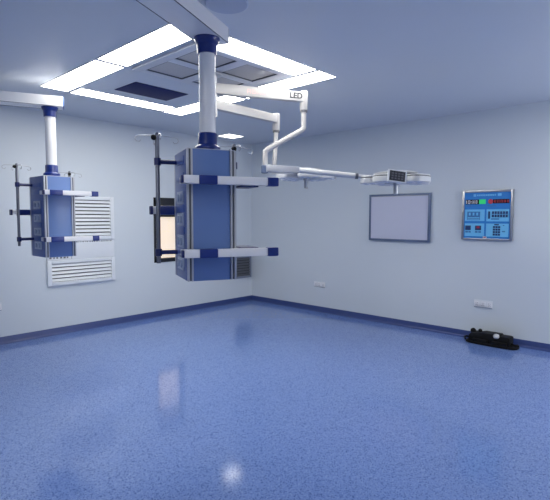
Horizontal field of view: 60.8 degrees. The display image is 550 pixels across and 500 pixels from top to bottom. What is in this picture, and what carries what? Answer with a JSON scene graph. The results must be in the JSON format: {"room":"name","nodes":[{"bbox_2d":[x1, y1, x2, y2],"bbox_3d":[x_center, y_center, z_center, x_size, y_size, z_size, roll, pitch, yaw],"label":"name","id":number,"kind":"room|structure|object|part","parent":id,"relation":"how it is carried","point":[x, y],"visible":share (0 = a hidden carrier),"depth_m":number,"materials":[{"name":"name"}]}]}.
{"room":"operating room","nodes":[
{"label":"operating room","id":0,"kind":"room"},
{"bbox_2d":[0,105,251,336],"bbox_3d":[-3.192,-0.311,5.928,0.140,2.900,8.218,4,5,43],"label":"wall","id":1,"kind":"structure","parent":0,"point":[108,157],"depth_m":6.62,"materials":[{"name":"paint"}]},
{"bbox_2d":[46,239,113,260],"bbox_3d":[-2.642,-0.009,6.423,0.020,0.254,0.940,4,5,43],"label":"access panel","id":2,"kind":"object","parent":1,"relation":"attached to","point":[103,247],"visible":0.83,"depth_m":6.52,"materials":[{"name":"metal"}]},
{"bbox_2d":[47,257,114,285],"bbox_3d":[-2.638,0.286,6.439,0.033,0.330,0.940,4,5,43],"label":"air vent","id":3,"kind":"object","parent":1,"relation":"in","point":[73,271],"visible":1,"depth_m":6.41,"materials":[{"name":"metal"}]},
{"bbox_2d":[75,196,114,238],"bbox_3d":[-2.636,-0.435,6.389,0.033,0.595,0.940,4,5,43],"label":"air vent","id":4,"kind":"object","parent":1,"relation":"in","point":[93,215],"visible":0.59,"depth_m":6.53,"materials":[{"name":"metal"}]},
{"bbox_2d":[0,295,251,344],"bbox_3d":[-3.129,1.096,5.965,0.040,0.088,7.938,4,5,43],"label":"baseboard","id":5,"kind":"structure","parent":1,"relation":"attached to","point":[102,323],"depth_m":6.80,"materials":[{"name":"plastic"}]},
{"bbox_2d":[153,197,174,262],"bbox_3d":[-1.728,-0.321,7.473,0.122,1.010,0.530,4,5,43],"label":"window","id":6,"kind":"structure","parent":1,"relation":"in","point":[167,243],"depth_m":7.50,"materials":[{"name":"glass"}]},
{"bbox_2d":[156,217,174,257],"bbox_3d":[-1.770,-0.323,7.513,0.006,0.950,0.510,4,5,43],"label":"blind","id":7,"kind":"object","parent":6,"relation":"attached to","point":[167,243],"depth_m":7.56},
{"bbox_2d":[236,256,250,278],"bbox_3d":[-0.588,0.312,8.649,0.033,0.410,0.398,4,5,43],"label":"air vent","id":8,"kind":"object","parent":1,"relation":"in","point":[243,264],"visible":0.86,"depth_m":8.65,"materials":[{"name":"white metal"}]},
{"bbox_2d":[0,300,549,499],"bbox_3d":[-0.176,1.397,3.229,8.391,0.120,8.218,4,5,43],"label":"floor","id":9,"kind":"structure","parent":0,"point":[247,400],"depth_m":3.79,"materials":[{"name":"blue plastic"}]},
{"bbox_2d":[464,328,519,349],"bbox_3d":[2.656,1.076,5.777,0.643,0.174,0.236,4,5,43],"label":"foot pedal","id":10,"kind":"object","parent":9,"relation":"on","point":[486,338],"visible":1,"depth_m":5.70,"materials":[{"name":"black plastic"}]},
{"bbox_3d":[2.667,1.150,5.772,0.610,0.028,0.236,4,5,43],"label":"plate","id":11,"kind":"part","parent":10,"relation":"part of","materials":[{"name":"black plastic"}]},
{"bbox_2d":[0,0,549,144],"bbox_3d":[-0.170,-1.609,3.020,8.391,0.132,8.218,4,5,43],"label":"ceiling","id":12,"kind":"structure","parent":0,"point":[391,61],"depth_m":3.89,"materials":[{"name":"paint"}]},
{"bbox_2d":[0,90,98,257],"bbox_3d":[-2.634,-0.788,4.413,1.753,1.735,0.703,-2,5,-33],"label":"pendant","id":13,"kind":"object","parent":12,"relation":"hanging from","point":[51,212],"visible":1,"depth_m":4.60,"materials":[{"name":"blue metal"}]},
{"bbox_2d":[33,201,40,208],"bbox_3d":[-2.336,-0.443,4.603,0.170,0.076,0.007,4,5,43],"label":"outlet plate","id":14,"kind":"object","parent":13,"relation":"attached to","point":[36,204],"depth_m":4.59,"materials":[{"name":"blue plastic"}]},
{"bbox_2d":[34,214,40,221],"bbox_3d":[-2.336,-0.313,4.612,0.170,0.076,0.007,4,5,43],"label":"outlet plate","id":15,"kind":"object","parent":13,"relation":"attached to","point":[37,217],"depth_m":4.59,"materials":[{"name":"blue plastic"}]},
{"bbox_3d":[-2.330,-0.326,4.618,0.328,0.785,0.012,4,5,43],"label":"panel","id":16,"kind":"part","parent":13,"relation":"part of","materials":[{"name":"blue metal"}]},
{"bbox_2d":[34,228,41,235],"bbox_3d":[-2.337,-0.180,4.621,0.170,0.076,0.007,4,5,43],"label":"outlet plate","id":17,"kind":"object","parent":13,"relation":"attached to","point":[37,231],"depth_m":4.60,"materials":[{"name":"blue plastic"}]},
{"bbox_2d":[35,241,41,249],"bbox_3d":[-2.337,-0.046,4.630,0.170,0.076,0.007,4,5,43],"label":"outlet plate","id":18,"kind":"object","parent":13,"relation":"attached to","point":[38,244],"depth_m":4.61,"materials":[{"name":"blue plastic"}]},
{"bbox_3d":[-2.109,-0.324,4.602,0.010,0.785,0.224,4,5,43],"label":"panel","id":19,"kind":"part","parent":13,"relation":"part of","materials":[{"name":"blue metal"}]},
{"bbox_3d":[-1.988,-0.548,4.514,0.040,0.046,0.449,4,5,43],"label":"rail","id":20,"kind":"part","parent":13,"relation":"part of","materials":[{"name":"white metal"}]},
{"bbox_3d":[-1.989,-0.107,4.545,0.040,0.046,0.449,4,5,43],"label":"rail","id":21,"kind":"part","parent":13,"relation":"part of","materials":[{"name":"white metal"}]},
{"bbox_2d":[40,59,123,90],"bbox_3d":[-1.874,-1.657,4.496,1.182,0.009,0.275,4,5,43],"label":"recessed light","id":22,"kind":"object","parent":12,"relation":"in","point":[90,71],"visible":1,"depth_m":4.43,"materials":[{"name":"white plastic"}]},
{"bbox_2d":[70,88,174,110],"bbox_3d":[-1.714,-1.719,5.386,0.260,0.009,1.162,4,5,43],"label":"recessed light","id":23,"kind":"object","parent":12,"relation":"in","point":[81,91],"visible":1,"depth_m":5.33,"materials":[{"name":"white plastic"}]},
{"bbox_2d":[97,23,190,65],"bbox_3d":[-0.975,-1.597,3.661,1.180,0.009,0.275,4,5,43],"label":"recessed light","id":24,"kind":"object","parent":12,"relation":"in","point":[166,37],"visible":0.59,"depth_m":3.67,"materials":[{"name":"white plastic"}]},
{"bbox_2d":[115,82,187,100],"bbox_3d":[-1.319,-1.695,5.034,0.420,0.006,0.640,4,5,43],"label":"ceiling plate","id":25,"kind":"object","parent":12,"relation":"attached to","point":[137,88],"visible":1,"depth_m":5.00,"materials":[{"name":"blue metal"}]},
{"bbox_2d":[132,43,198,86],"bbox_3d":[-0.701,-1.627,4.170,0.938,0.017,0.767,4,5,43],"label":"ceiling vent","id":26,"kind":"object","parent":12,"relation":"in","point":[181,65],"depth_m":4.16,"materials":[{"name":"metal"}]},
{"bbox_2d":[164,102,198,114],"bbox_3d":[-1.064,-1.746,5.801,0.715,0.009,0.286,4,5,43],"label":"recessed light","id":27,"kind":"object","parent":12,"relation":"in","point":[189,108],"depth_m":5.82,"materials":[{"name":"white plastic"}]},
{"bbox_2d":[135,0,278,281],"bbox_3d":[-0.616,-0.666,2.578,0.854,1.715,1.506,3,5,37],"label":"pendant","id":28,"kind":"object","parent":12,"relation":"hanging from","point":[206,182],"visible":1,"depth_m":2.76,"materials":[{"name":"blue metal"}]},
{"bbox_2d":[177,235,183,247],"bbox_3d":[-0.576,-0.054,2.867,0.007,0.076,0.170,-2,4,-23],"label":"outlet plate","id":29,"kind":"object","parent":28,"relation":"attached to","point":[180,238],"depth_m":2.83,"materials":[{"name":"blue plastic"}]},
{"bbox_2d":[177,213,183,225],"bbox_3d":[-0.576,-0.187,2.858,0.007,0.076,0.170,-2,4,-23],"label":"outlet plate","id":30,"kind":"object","parent":28,"relation":"attached to","point":[180,216],"depth_m":2.82,"materials":[{"name":"blue plastic"}]},
{"bbox_2d":[177,191,183,203],"bbox_3d":[-0.576,-0.317,2.849,0.007,0.076,0.170,-2,4,-23],"label":"outlet plate","id":31,"kind":"object","parent":28,"relation":"attached to","point":[180,194],"depth_m":2.80,"materials":[{"name":"blue plastic"}]},
{"bbox_3d":[-0.567,-0.210,2.860,0.012,0.765,0.328,-2,4,-23],"label":"panel","id":32,"kind":"part","parent":28,"relation":"part of","materials":[{"name":"blue metal"}]},
{"bbox_2d":[178,256,183,270],"bbox_3d":[-0.577,0.080,2.877,0.007,0.076,0.170,-2,4,-23],"label":"outlet plate","id":33,"kind":"object","parent":28,"relation":"attached to","point":[180,260],"depth_m":2.85,"materials":[{"name":"blue plastic"}]},
{"bbox_3d":[-0.372,-0.202,2.756,0.224,0.765,0.010,-2,4,-23],"label":"panel","id":34,"kind":"part","parent":28,"relation":"part of","materials":[{"name":"blue metal"}]},
{"bbox_3d":[-0.273,0.016,2.664,0.489,0.046,0.040,-2,4,-23],"label":"rail","id":35,"kind":"part","parent":28,"relation":"part of","materials":[{"name":"white metal"}]},
{"bbox_3d":[-0.272,-0.390,2.636,0.489,0.046,0.040,-2,4,-23],"label":"rail","id":36,"kind":"part","parent":28,"relation":"part of","materials":[{"name":"white metal"}]},
{"bbox_2d":[217,96,244,102],"bbox_3d":[-0.512,-1.709,5.286,0.263,0.009,0.280,4,5,43],"label":"recessed light","id":37,"kind":"object","parent":12,"relation":"in","point":[229,99],"depth_m":5.32,"materials":[{"name":"white plastic"}]},
{"bbox_2d":[218,134,243,138],"bbox_3d":[-0.730,-1.881,7.744,0.280,0.009,0.330,4,5,43],"label":"recessed light","id":38,"kind":"object","parent":12,"relation":"in","point":[232,136],"visible":1,"depth_m":7.76,"materials":[{"name":"white plastic"}]},
{"bbox_2d":[221,134,242,137],"bbox_3d":[-0.730,-1.881,7.744,0.272,0.008,0.322,4,5,43],"label":"diffuser","id":39,"kind":"object","parent":38,"relation":"attached to","point":[224,135],"depth_m":7.76,"materials":[{"name":"white plastic"}]},
{"bbox_2d":[215,49,290,85],"bbox_3d":[-0.405,-1.634,4.277,0.705,0.017,0.898,4,5,43],"label":"ceiling vent","id":40,"kind":"object","parent":12,"relation":"in","point":[235,70],"depth_m":4.30,"materials":[{"name":"metal"}]},
{"bbox_2d":[194,36,315,74],"bbox_3d":[-0.121,-1.612,3.902,0.260,0.009,1.168,4,5,43],"label":"recessed light","id":41,"kind":"object","parent":12,"relation":"in","point":[242,49],"visible":0.66,"depth_m":3.92,"materials":[{"name":"white plastic"}]},
{"bbox_2d":[248,70,335,98],"bbox_3d":[0.052,-1.673,4.779,1.205,0.009,0.265,4,5,43],"label":"recessed light","id":42,"kind":"object","parent":12,"relation":"in","point":[315,76],"visible":0.69,"depth_m":4.58,"materials":[{"name":"white plastic"}]},
{"bbox_2d":[215,72,430,193],"bbox_3d":[0.398,-1.081,4.511,1.800,1.079,1.744,4,5,43],"label":"lamp","id":43,"kind":"object","parent":12,"relation":"hanging from","point":[392,177],"visible":0.98,"depth_m":4.51,"materials":[{"name":"white metal"}]},
{"bbox_3d":[-0.280,-1.343,4.560,0.752,0.120,0.072,-3,5,-38],"label":"rotating arm","id":44,"kind":"part","parent":43,"relation":"part of","materials":[{"name":"white metal"}]},
{"bbox_3d":[-0.146,-1.481,4.429,0.883,0.116,0.076,-1,4,-15],"label":"rotating arm","id":45,"kind":"part","parent":43,"relation":"part of","materials":[{"name":"white metal"}]},
{"bbox_3d":[0.070,-0.785,4.546,0.333,0.080,0.060,0,4,-1],"label":"spring arm","id":46,"kind":"part","parent":43,"relation":"part of","materials":[{"name":"metal"}]},
{"bbox_3d":[0.350,-0.754,5.307,0.063,0.116,0.063,4,5,43],"label":"handle","id":47,"kind":"part","parent":43,"relation":"part of","materials":[{"name":"metal"}]},
{"bbox_3d":[1.173,-0.600,4.556,0.063,0.116,0.063,4,5,43],"label":"handle","id":48,"kind":"part","parent":43,"relation":"part of","materials":[{"name":"metal"}]},
{"bbox_3d":[1.082,-0.651,4.167,0.180,0.137,0.058,0,4,0],"label":"control panel","id":49,"kind":"part","parent":43,"relation":"part of","materials":[{"name":"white plastic"}]},
{"bbox_2d":[252,100,549,343],"bbox_3d":[2.631,-0.305,6.026,8.251,2.900,0.140,4,5,43],"label":"wall","id":50,"kind":"structure","parent":0,"point":[320,232],"depth_m":6.47,"materials":[{"name":"paint"}]},
{"bbox_2d":[314,281,324,287],"bbox_3d":[0.739,0.567,7.743,0.208,0.086,0.016,4,5,43],"label":"wall socket","id":51,"kind":"object","parent":50,"relation":"attached to","point":[316,284],"visible":1,"depth_m":7.74,"materials":[{"name":"white plastic"}]},
{"bbox_2d":[369,193,431,241],"bbox_3d":[1.764,-0.464,6.696,0.950,0.675,0.044,4,5,43],"label":"film viewer","id":52,"kind":"object","parent":50,"relation":"attached to","point":[406,217],"visible":1,"depth_m":6.66,"materials":[{"name":"plastic"}]},
{"bbox_2d":[252,295,549,351],"bbox_3d":[2.515,1.098,6.105,8.111,0.088,0.040,4,5,43],"label":"baseboard","id":53,"kind":"structure","parent":50,"relation":"attached to","point":[533,345],"depth_m":6.86,"materials":[{"name":"plastic"}]},
{"bbox_2d":[474,299,492,308],"bbox_3d":[2.652,0.687,5.965,0.224,0.095,0.016,4,5,43],"label":"wall socket","id":54,"kind":"object","parent":50,"relation":"attached to","point":[477,303],"visible":1,"depth_m":5.96,"materials":[{"name":"white plastic"}]},
{"bbox_2d":[480,301,485,306],"bbox_3d":[2.645,0.689,5.965,0.066,0.068,0.004,4,5,43],"label":"socket","id":55,"kind":"object","parent":54,"relation":"attached to","point":[482,303],"depth_m":5.96,"materials":[{"name":"white plastic"}]},
{"bbox_2d":[461,189,514,240],"bbox_3d":[2.652,-0.436,5.872,0.615,0.628,0.039,4,5,43],"label":"control panel","id":56,"kind":"object","parent":50,"relation":"attached to","point":[486,214],"visible":1,"depth_m":5.85,"materials":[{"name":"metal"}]},
{"bbox_2d":[474,193,501,196],"bbox_3d":[2.646,-0.686,5.848,0.334,0.033,0.002,4,5,43],"label":"print","id":57,"kind":"object","parent":56,"relation":"attached to","point":[475,194],"depth_m":5.84}
]}

